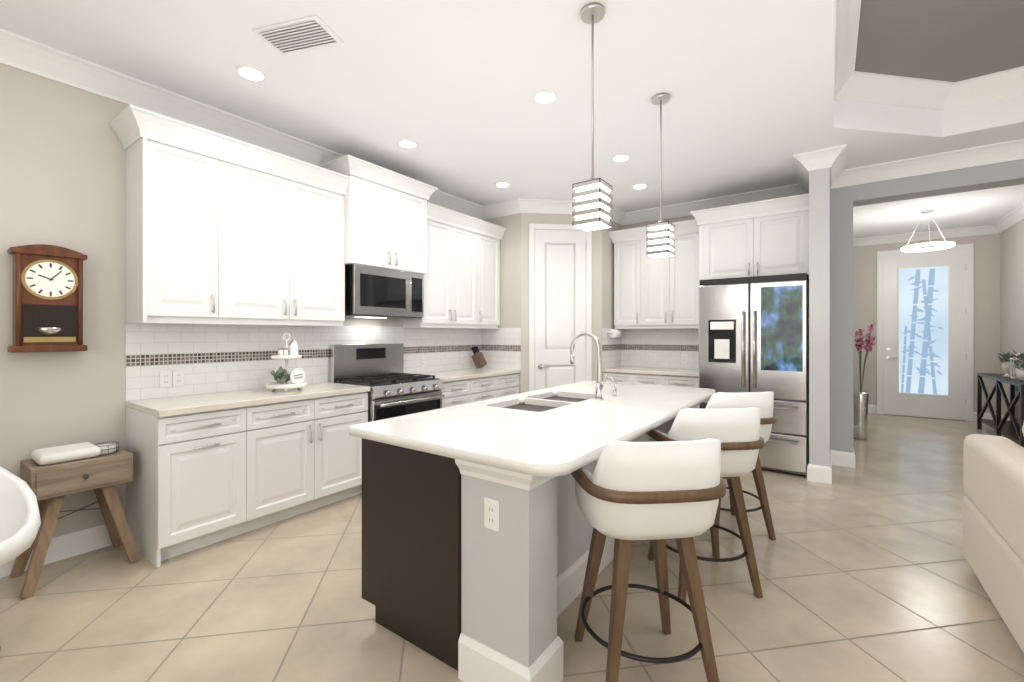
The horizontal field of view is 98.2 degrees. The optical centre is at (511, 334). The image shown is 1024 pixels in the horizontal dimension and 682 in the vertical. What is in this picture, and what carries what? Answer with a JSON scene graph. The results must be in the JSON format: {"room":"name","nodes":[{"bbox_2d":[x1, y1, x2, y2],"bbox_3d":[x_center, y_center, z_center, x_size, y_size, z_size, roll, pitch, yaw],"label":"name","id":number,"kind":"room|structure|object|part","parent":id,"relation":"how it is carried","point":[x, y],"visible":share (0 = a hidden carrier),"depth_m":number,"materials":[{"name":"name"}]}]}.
{"room":"kitchen","nodes":[
{"label":"kitchen","id":0,"kind":"room"},
{"bbox_2d":[0,412,1023,681],"bbox_3d":[2.551,1.390,2.283,9.600,0.080,13.500,0,0,36],"label":"floor","id":1,"kind":"structure","parent":0,"point":[866,570],"depth_m":2.21,"materials":[{"name":"beige tile"}]},
{"bbox_2d":[0,466,40,651],"bbox_3d":[-2.336,0.855,1.710,0.706,0.990,0.706,0,0,36],"label":"shell chair","id":2,"kind":"object","parent":1,"relation":"on","point":[20,522],"visible":0.98,"depth_m":1.97,"materials":[{"name":"white plastic"}]},
{"bbox_2d":[10,441,140,597],"bbox_3d":[-2.506,1.005,2.558,0.386,0.710,0.483,0,0,36],"label":"side table","id":3,"kind":"object","parent":1,"relation":"on","point":[51,477],"visible":0.98,"depth_m":2.48,"materials":[{"name":"brown wood"}]},
{"bbox_2d":[91,441,118,455],"bbox_3d":[-2.427,0.681,2.649,0.120,0.056,0.120,0,0,36],"label":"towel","id":4,"kind":"object","parent":3,"relation":"on","point":[112,448],"depth_m":2.62,"materials":[{"name":"white fabric"}]},
{"bbox_2d":[126,404,257,566],"bbox_3d":[-2.130,0.913,2.949,0.607,0.874,0.535,0,0,36],"label":"base cabinet","id":5,"kind":"object","parent":1,"relation":"on","point":[194,485],"depth_m":2.74,"materials":[{"name":"white wood"}]},
{"bbox_2d":[126,384,361,419],"bbox_3d":[-1.856,0.457,3.309,0.633,0.040,1.437,0,0,36],"label":"countertop","id":6,"kind":"structure","parent":5,"relation":"on","point":[161,406],"depth_m":3.02,"materials":[{"name":"beige stone"}]},
{"bbox_2d":[265,333,306,391],"bbox_3d":[-1.760,0.212,3.449,0.310,0.445,0.322,0,0,36],"label":"tiered tray","id":7,"kind":"object","parent":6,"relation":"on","point":[296,376],"visible":1,"depth_m":3.41,"materials":[{"name":"white ceramic"}]},
{"bbox_2d":[258,392,361,527],"bbox_3d":[-1.747,0.913,3.484,0.607,0.874,1.012,0,0,36],"label":"base cabinet","id":8,"kind":"object","parent":1,"relation":"on","point":[308,458],"depth_m":3.29,"materials":[{"name":"white wood"}]},
{"bbox_2d":[318,376,449,422],"bbox_3d":[-1.180,0.897,4.219,0.639,0.906,0.960,0,0,36],"label":"stove","id":9,"kind":"object","parent":1,"relation":"on","point":[383,397],"depth_m":3.99,"materials":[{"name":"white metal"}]},
{"bbox_2d":[406,368,520,379],"bbox_3d":[-0.549,0.457,5.134,0.633,0.040,1.382,0,0,36],"label":"countertop","id":10,"kind":"structure","parent":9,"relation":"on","point":[455,373],"depth_m":5.07,"materials":[{"name":"beige stone"}]},
{"bbox_2d":[471,346,486,367],"bbox_3d":[-0.417,0.290,5.600,0.194,0.275,0.090,0,0,36],"label":"knife block","id":11,"kind":"object","parent":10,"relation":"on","point":[478,358],"visible":1,"depth_m":5.58,"materials":[{"name":"brown wood"}]},
{"bbox_2d":[450,380,477,406],"bbox_3d":[-0.810,0.913,4.792,0.607,0.874,0.518,0,0,36],"label":"base cabinet","id":12,"kind":"object","parent":1,"relation":"on","point":[461,391],"depth_m":4.69,"materials":[{"name":"white wood"}]},
{"bbox_2d":[478,376,501,400],"bbox_3d":[-0.556,0.913,5.147,0.607,0.874,0.586,0,0,36],"label":"base cabinet","id":13,"kind":"object","parent":1,"relation":"on","point":[490,387],"depth_m":5.06,"materials":[{"name":"white wood"}]},
{"bbox_2d":[502,372,520,396],"bbox_3d":[-0.306,0.913,5.497,0.607,0.874,0.506,0,0,36],"label":"base cabinet","id":14,"kind":"object","parent":1,"relation":"on","point":[510,384],"depth_m":5.38,"materials":[{"name":"white wood"}]},
{"bbox_2d":[354,404,698,681],"bbox_3d":[0.416,0.914,2.839,0.980,0.873,2.560,0,0,36],"label":"kitchen island","id":15,"kind":"object","parent":1,"relation":"on","point":[477,529],"depth_m":1.76,"materials":[{"name":"wood"}]},
{"bbox_2d":[349,384,714,483],"bbox_3d":[0.430,0.456,2.819,1.139,0.040,2.576,0,0,36],"label":"island countertop","id":16,"kind":"structure","parent":15,"relation":"on","point":[551,444],"depth_m":2.10,"materials":[{"name":"white stone"}]},
{"bbox_2d":[501,396,588,411],"bbox_3d":[0.243,0.583,2.951,0.435,0.238,0.885,0,0,36],"label":"sink","id":17,"kind":"object","parent":16,"relation":"in","point":[542,402],"depth_m":2.97,"materials":[{"name":"silver metal"}]},
{"bbox_2d":[570,332,608,399],"bbox_3d":[0.522,0.210,3.044,0.245,0.452,0.115,0,0,36],"label":"faucet","id":18,"kind":"object","parent":16,"relation":"on","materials":[{"name":"silver metal"}]},
{"bbox_2d":[609,377,616,395],"bbox_3d":[0.697,0.370,3.154,0.095,0.132,0.028,0,0,36],"label":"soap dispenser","id":19,"kind":"object","parent":16,"relation":"on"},
{"bbox_2d":[603,373,637,383],"bbox_3d":[1.521,0.913,5.780,0.448,0.874,0.607,0,0,36],"label":"base cabinet","id":20,"kind":"object","parent":1,"relation":"on","point":[617,377],"depth_m":5.51,"materials":[{"name":"white wood"}]},
{"bbox_2d":[571,438,725,681],"bbox_3d":[0.520,0.865,1.780,0.620,0.979,0.619,0,0,36],"label":"bar stool","id":21,"kind":"object","parent":1,"relation":"on","point":[658,494],"visible":0.96,"depth_m":1.57,"materials":[{"name":"white leather"}]},
{"bbox_3d":[0.519,0.562,1.771,0.578,0.375,0.578,0,0,36],"label":"seat","id":22,"kind":"part","parent":21,"relation":"part of","materials":[{"name":"white leather"}]},
{"bbox_3d":[0.520,0.560,1.776,0.615,0.036,0.613,0,0,36],"label":"arm","id":23,"kind":"part","parent":21,"relation":"part of"},
{"bbox_2d":[638,373,689,386],"bbox_3d":[1.972,0.913,5.456,0.779,0.874,0.607,0,0,36],"label":"base cabinet","id":24,"kind":"object","parent":1,"relation":"on","point":[643,378],"depth_m":5.23,"materials":[{"name":"white wood"}]},
{"bbox_2d":[602,365,689,376],"bbox_3d":[1.807,0.456,5.559,1.170,0.040,0.633,0,0,36],"label":"countertop","id":25,"kind":"structure","parent":24,"relation":"on","point":[620,368],"depth_m":5.47,"materials":[{"name":"beige stone"}]},
{"bbox_2d":[646,407,763,601],"bbox_3d":[1.051,0.865,2.470,0.619,0.979,0.618,0,0,36],"label":"bar stool","id":26,"kind":"object","parent":1,"relation":"on","point":[735,432],"visible":0.65,"depth_m":2.25,"materials":[{"name":"white leather"}]},
{"bbox_3d":[1.050,0.562,2.461,0.578,0.375,0.578,0,0,36],"label":"seat","id":27,"kind":"part","parent":26,"relation":"part of","materials":[{"name":"white leather"}]},
{"bbox_3d":[1.050,0.560,2.466,0.615,0.036,0.611,0,0,36],"label":"arm","id":28,"kind":"part","parent":26,"relation":"part of"},
{"bbox_2d":[705,391,776,540],"bbox_3d":[1.485,0.865,3.094,0.620,0.979,0.620,0,0,36],"label":"bar stool","id":29,"kind":"object","parent":1,"relation":"on","point":[763,402],"visible":0.21,"depth_m":2.88,"materials":[{"name":"white leather"}]},
{"bbox_2d":[690,269,808,474],"bbox_3d":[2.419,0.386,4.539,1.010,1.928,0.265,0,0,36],"label":"tall cabinet","id":30,"kind":"object","parent":1,"relation":"on","point":[718,301],"depth_m":4.35,"materials":[{"name":"white metal"}]},
{"bbox_2d":[698,272,808,474],"bbox_3d":[2.604,0.386,4.754,0.960,1.928,0.959,0,0,36],"label":"refrigerator","id":31,"kind":"object","parent":30,"relation":"in","point":[754,330],"depth_m":4.33,"materials":[{"name":"silver metal"}]},
{"bbox_2d":[853,322,875,439],"bbox_3d":[4.548,0.590,5.728,0.251,1.520,0.313,0,0,36],"label":"orchids","id":32,"kind":"object","parent":1,"relation":"on","point":[860,410],"visible":1,"depth_m":5.69,"materials":[{"name":"silver metal"}]},
{"bbox_2d":[963,422,1023,652],"bbox_3d":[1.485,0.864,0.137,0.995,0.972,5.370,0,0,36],"label":"sofa","id":33,"kind":"object","parent":1,"relation":"on","point":[993,511],"visible":1,"depth_m":2.09,"materials":[{"name":"beige"}]},
{"bbox_2d":[977,349,1023,446],"bbox_3d":[6.284,0.759,5.513,0.370,1.181,1.800,0,0,36],"label":"console table","id":34,"kind":"object","parent":1,"relation":"on","point":[1011,429],"visible":1,"depth_m":5.59,"materials":[{"name":"black wood"}]},
{"bbox_2d":[0,63,1023,537],"bbox_3d":[2.533,-0.150,2.259,9.280,3.000,13.120,0,0,36],"label":"wall","id":35,"kind":"structure","parent":0,"point":[62,167],"depth_m":2.88,"materials":[{"name":"grey paint"}]},
{"bbox_2d":[7,244,87,352],"bbox_3d":[-2.688,-0.207,2.578,0.132,0.615,0.310,0,0,36],"label":"wall clock","id":36,"kind":"object","parent":35,"relation":"attached to","point":[47,298],"visible":1,"depth_m":2.54,"materials":[{"name":"brown wood"}]},
{"bbox_2d":[0,524,111,577],"bbox_3d":[-3.698,1.280,1.271,0.016,0.140,3.980,0,0,36],"label":"baseboard","id":37,"kind":"structure","parent":35,"relation":"attached to","point":[62,547],"depth_m":2.70,"materials":[{"name":"white"}]},
{"bbox_2d":[122,108,233,319],"bbox_3d":[-2.254,-0.730,3.003,0.342,1.237,0.478,0,0,36],"label":"upper cabinet","id":38,"kind":"object","parent":35,"relation":"attached to","point":[180,177],"depth_m":2.87,"materials":[{"name":"white wood"}]},
{"bbox_2d":[234,140,345,323],"bbox_3d":[-1.886,-0.730,3.530,0.327,1.237,1.038,0,0,36],"label":"upper cabinet","id":39,"kind":"object","parent":35,"relation":"attached to","point":[242,258],"depth_m":3.44,"materials":[{"name":"white wood"}]},
{"bbox_2d":[125,321,481,400],"bbox_3d":[-1.464,0.177,4.392,0.009,0.518,3.656,0,0,36],"label":"backsplash","id":40,"kind":"structure","parent":35,"relation":"attached to","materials":[{"name":"white tile"}]},
{"bbox_2d":[328,264,423,318],"bbox_3d":[-1.278,-0.386,4.286,0.434,0.453,0.810,0,0,36],"label":"microwave","id":41,"kind":"object","parent":35,"relation":"attached to","point":[371,290],"depth_m":4.11,"materials":[{"name":"silver metal"}]},
{"bbox_2d":[326,156,429,275],"bbox_3d":[-1.294,-1.059,4.297,0.397,0.888,0.900,0,0,36],"label":"upper cabinet","id":42,"kind":"object","parent":35,"relation":"attached to","point":[388,215],"depth_m":4.12,"materials":[{"name":"white wood"}]},
{"bbox_2d":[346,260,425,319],"bbox_3d":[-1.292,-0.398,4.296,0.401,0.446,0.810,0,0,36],"label":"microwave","id":43,"kind":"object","parent":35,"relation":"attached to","point":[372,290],"depth_m":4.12,"materials":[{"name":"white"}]},
{"bbox_2d":[401,204,481,327],"bbox_3d":[-0.787,-0.730,5.065,0.327,1.237,0.938,0,0,36],"label":"upper cabinet","id":44,"kind":"object","parent":35,"relation":"attached to","point":[454,282],"depth_m":4.97,"materials":[{"name":"white wood"}]},
{"bbox_2d":[482,220,501,327],"bbox_3d":[-0.427,-0.730,5.568,0.327,1.237,0.531,0,0,36],"label":"upper cabinet","id":45,"kind":"object","parent":35,"relation":"attached to","point":[491,234],"depth_m":5.52,"materials":[{"name":"white wood"}]},
{"bbox_2d":[0,0,1023,246],"bbox_3d":[2.539,-1.770,2.267,9.000,0.520,12.860,0,0,36],"label":"crown molding","id":46,"kind":"structure","parent":35,"relation":"attached to","point":[60,66],"depth_m":3.59,"materials":[{"name":"white wood"}]},
{"bbox_2d":[529,223,591,391],"bbox_3d":[0.608,-0.015,5.565,0.599,2.730,0.553,0,0,36],"label":"pantry door","id":47,"kind":"structure","parent":35,"relation":"in","point":[560,287],"depth_m":5.56,"materials":[{"name":"white wood"}]},
{"bbox_2d":[614,226,653,328],"bbox_3d":[1.614,-0.731,5.885,0.418,1.237,0.327,0,0,36],"label":"upper cabinet","id":48,"kind":"object","parent":35,"relation":"attached to","point":[629,244],"depth_m":5.74,"materials":[{"name":"white wood"}]},
{"bbox_2d":[621,327,711,369],"bbox_3d":[1.988,0.177,5.811,1.172,0.518,0.009,0,0,36],"label":"backsplash","id":49,"kind":"structure","parent":35,"relation":"attached to","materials":[{"name":"white tile"}]},
{"bbox_2d":[638,217,701,328],"bbox_3d":[2.031,-0.736,5.586,0.840,1.248,0.327,0,0,36],"label":"upper cabinet","id":50,"kind":"object","parent":35,"relation":"attached to","point":[667,278],"depth_m":5.42,"materials":[{"name":"white wood"}]},
{"bbox_2d":[702,193,808,276],"bbox_3d":[2.709,-0.971,4.898,0.980,0.777,0.657,0,0,36],"label":"upper cabinet","id":51,"kind":"object","parent":35,"relation":"attached to","point":[759,236],"depth_m":4.60,"materials":[{"name":"white wood"}]},
{"bbox_2d":[828,450,832,483],"bbox_3d":[3.091,1.275,4.303,0.016,0.150,0.746,0,0,36],"label":"baseboard","id":52,"kind":"structure","parent":35,"relation":"attached to","point":[831,451],"depth_m":4.01,"materials":[{"name":"white wood"}]},
{"bbox_2d":[849,447,854,467],"bbox_3d":[4.649,1.275,6.145,0.016,0.150,4.096,0,0,36],"label":"baseboard","id":53,"kind":"structure","parent":35,"relation":"attached to","point":[852,455],"depth_m":4.49,"materials":[{"name":"white wood"}]},
{"bbox_2d":[853,404,875,413],"bbox_3d":[6.029,1.275,7.666,0.410,0.150,0.016,0,0,36],"label":"baseboard","id":54,"kind":"structure","parent":35,"relation":"attached to","point":[871,408],"depth_m":7.58,"materials":[{"name":"white wood"}]},
{"bbox_2d":[877,244,973,421],"bbox_3d":[6.654,-0.028,7.181,1.160,2.755,0.077,0,0,36],"label":"front door","id":55,"kind":"structure","parent":35,"relation":"in","point":[925,333],"depth_m":7.17,"materials":[{"name":"white wood"}]},
{"bbox_2d":[0,0,1023,238],"bbox_3d":[2.568,-1.865,2.307,9.280,0.430,13.240,0,0,36],"label":"ceiling","id":56,"kind":"structure","parent":0,"point":[450,88],"depth_m":3.02,"materials":[{"name":"white paint"}]},
{"bbox_2d":[236,66,266,81],"bbox_3d":[-1.650,-1.647,2.807,0.169,0.006,0.169,0,0,27],"label":"recessed light","id":57,"kind":"object","parent":56,"relation":"in","point":[250,73],"depth_m":2.80,"materials":[{"name":"white"}]},
{"bbox_2d":[252,15,343,55],"bbox_3d":[-1.178,-1.639,2.451,0.420,0.022,0.220,0,0,16],"label":"ceiling vent","id":58,"kind":"object","parent":56,"relation":"in","point":[301,35],"visible":1,"depth_m":2.43,"materials":[{"name":"white metal"}]},
{"bbox_2d":[398,140,417,147],"bbox_3d":[-0.904,-1.647,3.842,0.169,0.006,0.169,0,0,30],"label":"recessed light","id":59,"kind":"object","parent":56,"relation":"in","point":[403,143],"depth_m":3.83,"materials":[{"name":"white"}]},
{"bbox_2d":[495,182,509,186],"bbox_3d":[-0.105,-1.647,4.887,0.169,0.006,0.169,0,0,12],"label":"recessed light","id":60,"kind":"object","parent":56,"relation":"in","point":[500,184],"depth_m":4.87,"materials":[{"name":"white"}]},
{"bbox_2d":[533,91,556,103],"bbox_3d":[0.231,-1.647,3.089,0.169,0.006,0.169,0,0,12],"label":"recessed light","id":61,"kind":"object","parent":56,"relation":"in","point":[542,97],"depth_m":3.08,"materials":[{"name":"white"}]},
{"bbox_2d":[573,3,611,230],"bbox_3d":[0.411,-1.099,2.265,0.150,1.099,0.150,0,0,36],"label":"pendant light","id":62,"kind":"object","parent":56,"relation":"hanging from","point":[592,205],"visible":1,"depth_m":2.23,"materials":[{"name":"silver metal"}]},
{"bbox_2d":[612,154,629,161],"bbox_3d":[1.021,-1.647,4.151,0.169,0.006,0.169,0,0,27],"label":"recessed light","id":63,"kind":"object","parent":56,"relation":"in","point":[623,157],"depth_m":4.15,"materials":[{"name":"white"}]},
{"bbox_2d":[632,184,647,188],"bbox_3d":[1.428,-1.647,4.950,0.169,0.006,0.169,0,0,27],"label":"recessed light","id":64,"kind":"object","parent":56,"relation":"in","point":[639,186],"depth_m":4.93,"materials":[{"name":"white"}]},
{"bbox_2d":[647,93,674,257],"bbox_3d":[1.036,-1.099,3.089,0.150,1.099,0.150,0,0,36],"label":"pendant light","id":65,"kind":"object","parent":56,"relation":"hanging from","point":[661,234],"visible":1,"depth_m":3.05,"materials":[{"name":"white glass"}]},
{"bbox_2d":[901,209,955,251],"bbox_3d":[5.516,-1.393,5.894,0.534,0.511,0.534,0,0,36],"label":"pendant","id":66,"kind":"object","parent":56,"relation":"hanging from","point":[945,243],"visible":1,"depth_m":5.87,"materials":[{"name":"silver metal"}]}
]}

